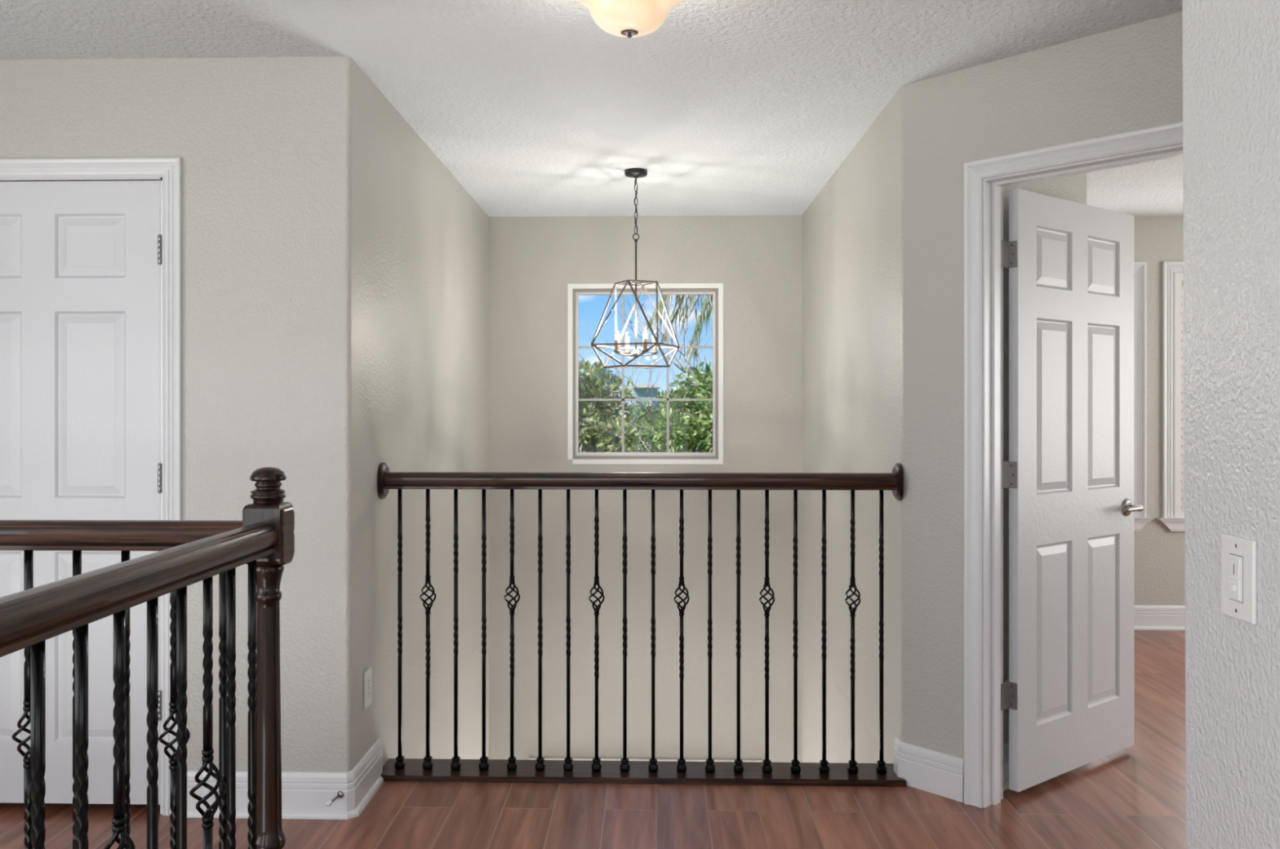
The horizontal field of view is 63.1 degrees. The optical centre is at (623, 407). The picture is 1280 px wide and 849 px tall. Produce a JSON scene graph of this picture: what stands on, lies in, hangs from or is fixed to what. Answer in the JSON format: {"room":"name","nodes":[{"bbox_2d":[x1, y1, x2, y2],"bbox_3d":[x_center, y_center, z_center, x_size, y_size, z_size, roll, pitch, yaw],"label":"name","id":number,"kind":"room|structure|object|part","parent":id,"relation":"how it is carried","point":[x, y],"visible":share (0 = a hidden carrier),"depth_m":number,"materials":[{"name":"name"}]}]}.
{"room":"upstairs landing","nodes":[
{"label":"upstairs landing","id":0,"kind":"room"},
{"bbox_2d":[0,57,249,771],"bbox_3d":[-2.150,0.092,3.442,1.900,2.440,0.120,0,0,2],"label":"wall","id":1,"kind":"structure","parent":0,"point":[196,111],"depth_m":3.36,"materials":[{"name":"grey paint"}]},
{"bbox_2d":[0,179,161,804],"bbox_3d":[-1.892,0.272,3.385,0.807,2.018,0.046,0,0,2],"label":"door","id":2,"kind":"structure","parent":1,"relation":"in","point":[80,261],"depth_m":3.37,"materials":[{"name":"white paint"}]},
{"bbox_2d":[0,157,182,815],"bbox_3d":[-1.895,0.255,3.425,0.946,2.114,0.139,0,0,2],"label":"trim","id":3,"kind":"structure","parent":1,"relation":"attached to","point":[168,171],"depth_m":3.35,"materials":[{"name":"white wood"}]},
{"bbox_2d":[186,737,383,819],"bbox_3d":[-1.134,1.242,3.512,0.578,0.141,0.375,0,0,2],"label":"baseboard","id":4,"kind":"structure","parent":1,"relation":"attached to","point":[304,794],"depth_m":3.34,"materials":[{"name":"white wood"}]},
{"bbox_3d":[-1.135,1.303,3.493,0.578,0.019,0.337,0,0,2],"label":"shoe moulding","id":5,"kind":"part","parent":4,"relation":"part of","materials":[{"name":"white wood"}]},
{"bbox_2d":[249,56,488,772],"bbox_3d":[-0.996,1.522,4.820,0.325,5.300,2.944,0,0,2],"label":"wall","id":6,"kind":"structure","parent":0,"point":[369,258],"depth_m":3.49,"materials":[{"name":"grey paint"}]},
{"bbox_2d":[325,791,343,806],"bbox_3d":[-0.917,1.239,3.299,0.025,0.027,0.074,0,0,18],"label":"door stop","id":7,"kind":"object","parent":6,"relation":"attached to","point":[340,794],"visible":1,"depth_m":3.31,"materials":[{"name":"silver metal"}]},
{"bbox_3d":[-0.915,1.238,3.304,0.025,0.025,0.061,0,0,18],"label":"rod","id":8,"kind":"part","parent":7,"relation":"part of","materials":[{"name":"silver metal"}]},
{"bbox_2d":[364,666,371,709],"bbox_3d":[-0.868,0.953,3.539,0.008,0.124,0.080,0,0,2],"label":"wall outlet","id":9,"kind":"object","parent":6,"relation":"attached to","point":[367,674],"visible":1,"depth_m":3.53,"materials":[{"name":"white plastic"}]},
{"bbox_2d":[367,676,370,687],"bbox_3d":[-0.865,0.933,3.539,0.003,0.029,0.034,0,0,2],"label":"socket","id":10,"kind":"object","parent":9,"relation":"attached to","point":[368,677],"depth_m":3.54,"materials":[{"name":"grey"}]},
{"bbox_2d":[367,688,370,699],"bbox_3d":[-0.865,0.974,3.539,0.003,0.029,0.034,0,0,2],"label":"socket","id":11,"kind":"object","parent":9,"relation":"attached to","point":[368,690],"depth_m":3.54,"materials":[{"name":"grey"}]},
{"bbox_2d":[0,0,1183,217],"bbox_3d":[0.996,-1.203,1.561,8.500,0.150,9.580,0,0,2],"label":"ceiling","id":12,"kind":"structure","parent":0,"point":[727,107],"depth_m":3.44,"materials":[{"name":"white paint"}]},
{"bbox_2d":[576,0,682,38],"bbox_3d":[0.016,-1.033,2.641,0.288,0.190,0.288,0,0,2],"label":"ceiling light","id":13,"kind":"object","parent":12,"relation":"attached to","point":[628,19],"visible":1,"depth_m":2.59,"materials":[{"name":"white glass"}]},
{"bbox_2d":[591,168,679,368],"bbox_3d":[0.060,-0.658,4.953,0.333,0.938,0.333,0,0,20],"label":"pendant lantern","id":14,"kind":"object","parent":12,"relation":"hanging from","point":[635,173],"visible":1,"depth_m":4.94,"materials":[{"name":"black metal"}]},
{"bbox_3d":[0.060,-0.520,4.953,0.010,0.544,0.009,0,0,2],"label":"rod","id":15,"kind":"part","parent":14,"relation":"part of","materials":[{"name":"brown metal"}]},
{"bbox_3d":[0.060,-0.960,4.954,0.015,0.277,0.009,0,0,14],"label":"cord","id":16,"kind":"part","parent":14,"relation":"part of","materials":[{"name":"black metal"}]},
{"bbox_3d":[0.060,-0.963,4.953,0.014,0.279,0.014,0,0,33],"label":"chain","id":17,"kind":"part","parent":14,"relation":"part of","materials":[{"name":"black metal"}]},
{"bbox_2d":[613,328,658,357],"bbox_3d":[0.060,-0.313,4.953,0.214,0.154,0.213,0,0,2],"label":"candle","id":18,"kind":"object","parent":14,"relation":"on","point":[635,353],"depth_m":4.94,"materials":[{"name":"white glass"}]},
{"bbox_2d":[0,630,1186,848],"bbox_3d":[0.996,1.452,1.551,8.300,0.280,9.360,0,0,2],"label":"floor","id":19,"kind":"structure","parent":0,"point":[1132,797],"depth_m":3.34,"materials":[{"name":"brown wood"}]},
{"bbox_2d":[0,466,294,848],"bbox_3d":[-1.920,0.717,1.196,2.489,1.191,2.078,0,0,2],"label":"railing","id":20,"kind":"object","parent":19,"relation":"on","point":[190,552],"visible":1,"depth_m":1.93,"materials":[{"name":"brown wood"}]},
{"bbox_2d":[11,701,30,768],"bbox_3d":[-1.222,0.670,2.140,0.054,0.138,0.054,0,0,16],"label":"basket","id":21,"kind":"object","parent":20,"relation":"on","point":[26,708],"depth_m":2.13,"materials":[{"name":"black metal"}]},
{"bbox_2d":[103,815,135,848],"bbox_3d":[-0.741,0.670,1.530,0.054,0.138,0.054,0,0,16],"label":"basket","id":22,"kind":"object","parent":20,"relation":"on","point":[119,826],"depth_m":1.52,"materials":[{"name":"black metal"}]},
{"bbox_3d":[-1.949,0.260,2.161,2.375,0.059,0.061,0,0,2],"label":"handrail","id":23,"kind":"part","parent":20,"relation":"part of","materials":[{"name":"brown wood"}]},
{"bbox_3d":[-0.753,0.260,1.105,0.061,0.059,1.966,0,0,2],"label":"handrail","id":24,"kind":"part","parent":20,"relation":"part of","materials":[{"name":"brown wood"}]},
{"bbox_2d":[158,702,190,769],"bbox_3d":[-0.919,0.670,2.131,0.054,0.138,0.054,0,0,16],"label":"basket","id":25,"kind":"object","parent":20,"relation":"on","point":[173,762],"depth_m":2.12,"materials":[{"name":"black metal"}]},
{"bbox_2d":[189,748,226,829],"bbox_3d":[-0.732,0.670,1.833,0.054,0.138,0.054,0,0,16],"label":"basket","id":26,"kind":"object","parent":20,"relation":"on","point":[207,817],"depth_m":1.83,"materials":[{"name":"black metal"}]},
{"bbox_3d":[-0.725,0.717,2.125,0.076,1.191,0.076,0,0,2],"label":"newel post","id":27,"kind":"part","parent":20,"relation":"part of","materials":[{"name":"brown wood"}]},
{"bbox_2d":[377,462,906,786],"bbox_3d":[0.059,0.754,3.718,1.849,1.116,0.176,0,0,2],"label":"guard railing","id":28,"kind":"object","parent":19,"relation":"on","point":[427,769],"visible":1,"depth_m":3.69,"materials":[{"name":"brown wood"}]},
{"bbox_2d":[419,575,435,614],"bbox_3d":[-0.699,0.670,3.725,0.054,0.138,0.054,0,0,16],"label":"basket","id":29,"kind":"object","parent":28,"relation":"on","point":[428,580],"depth_m":3.72,"materials":[{"name":"black metal"}]},
{"bbox_2d":[503,576,519,614],"bbox_3d":[-0.397,0.670,3.716,0.054,0.138,0.054,0,0,16],"label":"basket","id":30,"kind":"object","parent":28,"relation":"on","point":[512,609],"depth_m":3.71,"materials":[{"name":"black metal"}]},
{"bbox_2d":[588,576,604,615],"bbox_3d":[-0.095,0.670,3.707,0.054,0.138,0.054,0,0,16],"label":"basket","id":31,"kind":"object","parent":28,"relation":"on","point":[596,578],"depth_m":3.70,"materials":[{"name":"black metal"}]},
{"bbox_3d":[0.055,0.260,3.703,1.810,0.059,0.061,0,0,2],"label":"handrail","id":32,"kind":"part","parent":28,"relation":"part of","materials":[{"name":"brown wood"}]},
{"bbox_3d":[0.059,1.302,3.718,1.848,0.021,0.176,0,0,2],"label":"plate","id":33,"kind":"part","parent":28,"relation":"part of","materials":[{"name":"brown wood"}]},
{"bbox_2d":[673,576,689,616],"bbox_3d":[0.207,0.670,3.699,0.054,0.138,0.054,0,0,16],"label":"basket","id":34,"kind":"object","parent":28,"relation":"on","point":[681,578],"depth_m":3.69,"materials":[{"name":"black metal"}]},
{"bbox_2d":[759,577,774,616],"bbox_3d":[0.509,0.670,3.690,0.054,0.138,0.054,0,0,16],"label":"basket","id":35,"kind":"object","parent":28,"relation":"on","point":[766,582],"depth_m":3.68,"materials":[{"name":"black metal"}]},
{"bbox_2d":[844,577,860,617],"bbox_3d":[0.811,0.670,3.681,0.054,0.138,0.054,0,0,16],"label":"basket","id":36,"kind":"object","parent":28,"relation":"on","point":[852,611],"depth_m":3.67,"materials":[{"name":"black metal"}]},
{"bbox_2d":[488,215,801,762],"bbox_3d":[0.128,1.522,6.195,1.842,5.300,0.130,0,0,2],"label":"wall","id":37,"kind":"structure","parent":0,"point":[533,260],"depth_m":6.13,"materials":[{"name":"grey paint"}]},
{"bbox_2d":[528,756,762,762],"bbox_3d":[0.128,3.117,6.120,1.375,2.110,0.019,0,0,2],"label":"trim","id":38,"kind":"structure","parent":37,"relation":"attached to","point":[529,757],"depth_m":6.12,"materials":[{"name":"grey paint"}]},
{"bbox_2d":[568,283,723,464],"bbox_3d":[0.131,-0.199,6.184,0.914,1.062,0.121,0,0,2],"label":"window","id":39,"kind":"structure","parent":37,"relation":"in","point":[578,457],"depth_m":6.17,"materials":[{"name":"white paint"}]},
{"bbox_2d":[801,65,977,764],"bbox_3d":[1.151,1.522,4.832,0.283,5.300,2.794,0,0,2],"label":"wall","id":40,"kind":"structure","parent":0,"point":[882,241],"depth_m":3.80,"materials":[{"name":"grey paint"}]},
{"bbox_2d":[893,736,964,802],"bbox_3d":[1.034,1.242,3.579,0.050,0.141,0.301,0,0,-34],"label":"baseboard","id":41,"kind":"structure","parent":40,"relation":"attached to","point":[941,774],"depth_m":3.55,"materials":[{"name":"white wood"}]},
{"bbox_2d":[1003,172,1086,744],"bbox_3d":[1.477,0.092,3.839,0.770,2.440,0.120,0,0,-42],"label":"wall","id":42,"kind":"structure","parent":0,"point":[1073,188],"depth_m":3.63,"materials":[{"name":"grey paint"}]},
{"bbox_2d":[1003,742,1008,791],"bbox_3d":[1.526,1.242,3.784,0.770,0.141,0.027,0,0,-42],"label":"baseboard","id":43,"kind":"structure","parent":42,"relation":"attached to","point":[1006,747],"depth_m":3.60,"materials":[{"name":"white wood"}]},
{"bbox_3d":[1.530,1.303,3.779,0.770,0.019,0.014,0,0,-42],"label":"shoe moulding","id":44,"kind":"part","parent":43,"relation":"part of","materials":[{"name":"white wood"}]},
{"bbox_2d":[977,11,1182,160],"bbox_3d":[1.656,0.092,2.978,0.115,2.440,1.330,0,0,-42],"label":"wall","id":45,"kind":"structure","parent":0,"point":[1130,77],"depth_m":3.17,"materials":[{"name":"grey paint"}]},
{"bbox_2d":[1000,188,1143,791],"bbox_3d":[1.619,0.277,3.708,0.861,2.018,0.166,0,0,-42],"label":"door","id":46,"kind":"structure","parent":45,"relation":"in","point":[1068,474],"depth_m":3.70,"materials":[{"name":"white paint"}]},
{"bbox_3d":[1.893,0.377,3.892,0.140,0.067,0.062,0,0,-38],"label":"lever handle","id":47,"kind":"part","parent":46,"relation":"part of","materials":[{"name":"silver metal"}]},
{"bbox_2d":[964,121,1182,808],"bbox_3d":[1.496,0.251,3.153,0.149,2.122,0.935,0,0,-42],"label":"trim","id":48,"kind":"structure","parent":45,"relation":"attached to","point":[984,180],"depth_m":3.43,"materials":[{"name":"white wood"}]},
{"bbox_2d":[1133,217,1185,605],"bbox_3d":[3.228,0.092,6.228,4.113,2.440,0.120,0,0,2],"label":"wall","id":49,"kind":"structure","parent":0,"point":[1158,551],"depth_m":6.17,"materials":[{"name":"grey paint"}]},
{"bbox_2d":[1133,262,1153,531],"bbox_3d":[2.612,-0.066,6.164,1.014,1.592,0.047,0,0,2],"label":"window","id":50,"kind":"structure","parent":49,"relation":"in","point":[1140,519],"depth_m":6.16,"materials":[{"name":"white wood"}]},
{"bbox_3d":[2.613,-0.100,6.175,0.958,1.524,0.021,0,0,2],"label":"casing","id":51,"kind":"part","parent":50,"relation":"part of","materials":[{"name":"white wood"}]},
{"bbox_3d":[2.612,0.690,6.163,1.014,0.080,0.044,0,0,2],"label":"sill","id":52,"kind":"part","parent":50,"relation":"part of","materials":[{"name":"white wood"}]},
{"bbox_2d":[1133,604,1185,630],"bbox_3d":[3.231,1.242,6.154,4.103,0.141,0.027,0,0,2],"label":"baseboard","id":53,"kind":"structure","parent":49,"relation":"attached to","point":[1146,617],"depth_m":6.16,"materials":[{"name":"white wood"}]},
{"bbox_3d":[3.231,1.303,6.148,4.103,0.019,0.014,0,0,2],"label":"shoe moulding","id":54,"kind":"part","parent":53,"relation":"part of","materials":[{"name":"white wood"}]},
{"bbox_2d":[1157,261,1184,531],"bbox_3d":[3.669,-0.066,6.133,1.014,1.592,0.047,0,0,2],"label":"window","id":55,"kind":"structure","parent":49,"relation":"in","point":[1172,273],"depth_m":6.15,"materials":[{"name":"white wood"}]},
{"bbox_3d":[3.669,0.690,6.132,1.014,0.080,0.044,0,0,2],"label":"sill","id":56,"kind":"part","parent":55,"relation":"part of","materials":[{"name":"white wood"}]},
{"bbox_3d":[3.669,-0.065,6.146,0.820,1.455,0.014,0,0,2],"label":"shutter frame","id":57,"kind":"part","parent":55,"relation":"part of","materials":[{"name":"white plastic"}]},
{"bbox_2d":[1182,0,1279,848],"bbox_3d":[1.455,0.092,-0.719,1.218,2.440,4.848,0,0,2],"label":"wall","id":58,"kind":"structure","parent":0,"point":[1231,48],"depth_m":1.56,"materials":[{"name":"white paint"}]},
{"bbox_2d":[1221,533,1257,624],"bbox_3d":[0.905,0.252,1.539,0.014,0.121,0.086,0,0,2],"label":"dimmer switch","id":59,"kind":"object","parent":58,"relation":"attached to","point":[1238,555],"visible":1,"depth_m":1.53,"materials":[{"name":"white plastic"}]},
{"bbox_3d":[0.903,0.268,1.539,0.004,0.028,0.025,0,0,2],"label":"slider frame","id":60,"kind":"part","parent":59,"relation":"part of","materials":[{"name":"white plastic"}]},
{"bbox_3d":[0.906,0.252,1.539,0.004,0.066,0.033,0,0,2],"label":"paddle frame","id":61,"kind":"part","parent":59,"relation":"part of","materials":[{"name":"white plastic"}]},
{"label":"outside","id":62,"kind":"structure","parent":0,"visible":0},
{"bbox_3d":[1.323,4.472,44.981,120.000,0.300,150.000,0,0,2],"label":"ground","id":63,"kind":"structure","parent":62,"visible":0},
{"bbox_2d":[578,364,619,448],"bbox_3d":[-0.820,1.751,19.928,2.472,5.176,2.213,0,0,2],"label":"tree","id":64,"kind":"object","parent":63,"relation":"on","point":[608,370],"visible":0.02,"depth_m":20.05,"materials":[{"name":"green plant"}]},
{"bbox_2d":[578,356,640,452],"bbox_3d":[-0.749,1.904,9.724,1.958,4.878,1.384,0,0,2],"label":"tree","id":65,"kind":"object","parent":63,"relation":"on","point":[597,415],"visible":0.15,"depth_m":9.54,"materials":[{"name":"green plant"}]},
{"bbox_2d":[621,400,661,426],"bbox_3d":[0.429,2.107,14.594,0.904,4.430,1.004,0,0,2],"label":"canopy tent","id":66,"kind":"object","parent":63,"relation":"on","point":[655,402],"visible":0.02,"depth_m":14.45,"materials":[{"name":"blue"}]},
{"bbox_2d":[607,400,678,452],"bbox_3d":[0.259,2.115,12.492,1.138,4.454,1.312,0,0,2],"label":"shrub","id":67,"kind":"object","parent":63,"relation":"on","point":[640,421],"visible":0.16,"depth_m":12.30,"materials":[{"name":"green plant"}]},
{"bbox_2d":[631,382,659,452],"bbox_3d":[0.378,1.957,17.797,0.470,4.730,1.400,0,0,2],"label":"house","id":68,"kind":"structure","parent":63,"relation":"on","point":[642,387],"depth_m":17.20,"materials":[{"name":"teal"}]},
{"bbox_2d":[578,294,712,452],"bbox_3d":[0.810,1.269,10.730,3.211,6.118,1.600,0,0,9],"label":"bare tree","id":69,"kind":"object","parent":63,"relation":"on","point":[655,324],"visible":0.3,"depth_m":10.80,"materials":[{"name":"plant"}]},
{"bbox_2d":[629,389,700,445],"bbox_3d":[0.739,1.923,24.952,3.339,4.841,2.447,0,0,2],"label":"tree","id":70,"kind":"object","parent":63,"relation":"on","point":[663,402],"visible":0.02,"depth_m":24.72,"materials":[{"name":"green plant"}]},
{"bbox_2d":[639,294,712,367],"bbox_3d":[1.890,0.753,13.449,3.237,7.145,3.251,0,0,-33],"label":"palm tree","id":71,"kind":"object","parent":63,"relation":"on","point":[681,299],"visible":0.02,"depth_m":13.83,"materials":[{"name":"green plant"}]},
{"bbox_2d":[640,360,712,452],"bbox_3d":[1.082,1.849,9.666,1.857,4.992,1.363,0,0,2],"label":"broadleaf tree","id":72,"kind":"object","parent":63,"relation":"on","point":[700,415],"visible":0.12,"depth_m":9.46,"materials":[{"name":"green plant"}]}
]}

